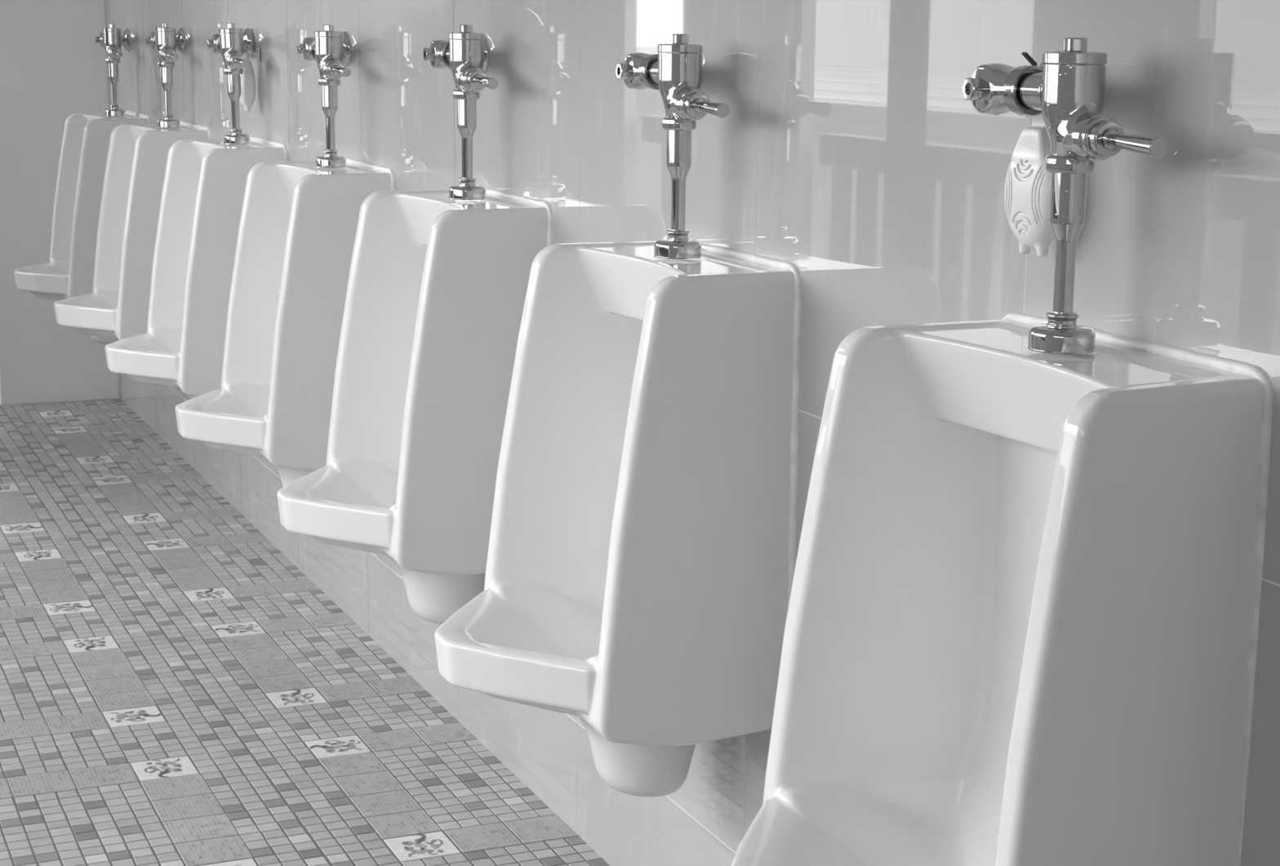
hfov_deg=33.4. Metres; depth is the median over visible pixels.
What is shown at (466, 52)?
valve
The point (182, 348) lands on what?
urinal
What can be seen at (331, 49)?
valve
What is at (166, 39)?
valve
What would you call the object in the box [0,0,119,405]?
wall
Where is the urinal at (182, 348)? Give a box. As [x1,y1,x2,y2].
[104,135,287,399]
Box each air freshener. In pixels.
[239,47,260,111]
[1004,52,1054,257]
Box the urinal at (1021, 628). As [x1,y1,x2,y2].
[730,311,1272,865]
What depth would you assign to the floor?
4.00 m
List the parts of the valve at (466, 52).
handle lever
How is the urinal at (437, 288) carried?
attached to the wall at (850, 150)
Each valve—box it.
[94,23,129,115]
[145,22,185,127]
[206,22,252,143]
[296,24,351,168]
[422,24,497,199]
[615,33,729,258]
[962,37,1167,354]
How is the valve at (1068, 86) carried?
attached to the urinal at (1021, 628)
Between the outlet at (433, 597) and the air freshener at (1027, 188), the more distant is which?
the outlet at (433, 597)
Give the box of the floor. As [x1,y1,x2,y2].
[0,398,609,865]
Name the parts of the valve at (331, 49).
handle lever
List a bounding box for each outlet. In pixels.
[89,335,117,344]
[272,465,313,487]
[394,562,485,624]
[578,718,696,797]
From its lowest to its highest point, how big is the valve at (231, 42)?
0.277 m
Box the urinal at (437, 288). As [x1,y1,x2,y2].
[276,186,552,624]
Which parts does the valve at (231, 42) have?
handle lever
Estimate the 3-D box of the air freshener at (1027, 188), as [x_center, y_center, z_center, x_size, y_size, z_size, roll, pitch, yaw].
[0.374,-0.262,2.006,0.039,0.190,0.072,-6,13,-30]
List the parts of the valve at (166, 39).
handle lever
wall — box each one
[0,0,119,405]
[105,0,1279,865]
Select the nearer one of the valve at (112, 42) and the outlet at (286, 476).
the outlet at (286, 476)
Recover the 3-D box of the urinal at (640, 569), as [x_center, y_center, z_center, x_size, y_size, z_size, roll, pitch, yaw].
[-0.071,0.126,2.711,0.388,0.714,0.449,-4,12,-23]
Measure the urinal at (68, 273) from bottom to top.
0.714 m
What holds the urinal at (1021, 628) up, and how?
attached to the wall at (850, 150)
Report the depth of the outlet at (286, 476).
4.25 m
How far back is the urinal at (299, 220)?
4.07 m
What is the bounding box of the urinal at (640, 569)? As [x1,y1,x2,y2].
[434,235,801,797]
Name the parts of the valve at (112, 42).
handle lever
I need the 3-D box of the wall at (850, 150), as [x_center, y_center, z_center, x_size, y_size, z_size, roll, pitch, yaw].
[-0.506,-0.906,4.085,0.001,2.750,11.300,-4,12,-23]
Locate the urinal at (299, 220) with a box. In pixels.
[174,156,395,487]
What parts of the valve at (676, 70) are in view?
handle lever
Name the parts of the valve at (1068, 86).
handle lever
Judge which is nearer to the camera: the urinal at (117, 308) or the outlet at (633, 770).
the outlet at (633, 770)
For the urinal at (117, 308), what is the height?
0.715 m

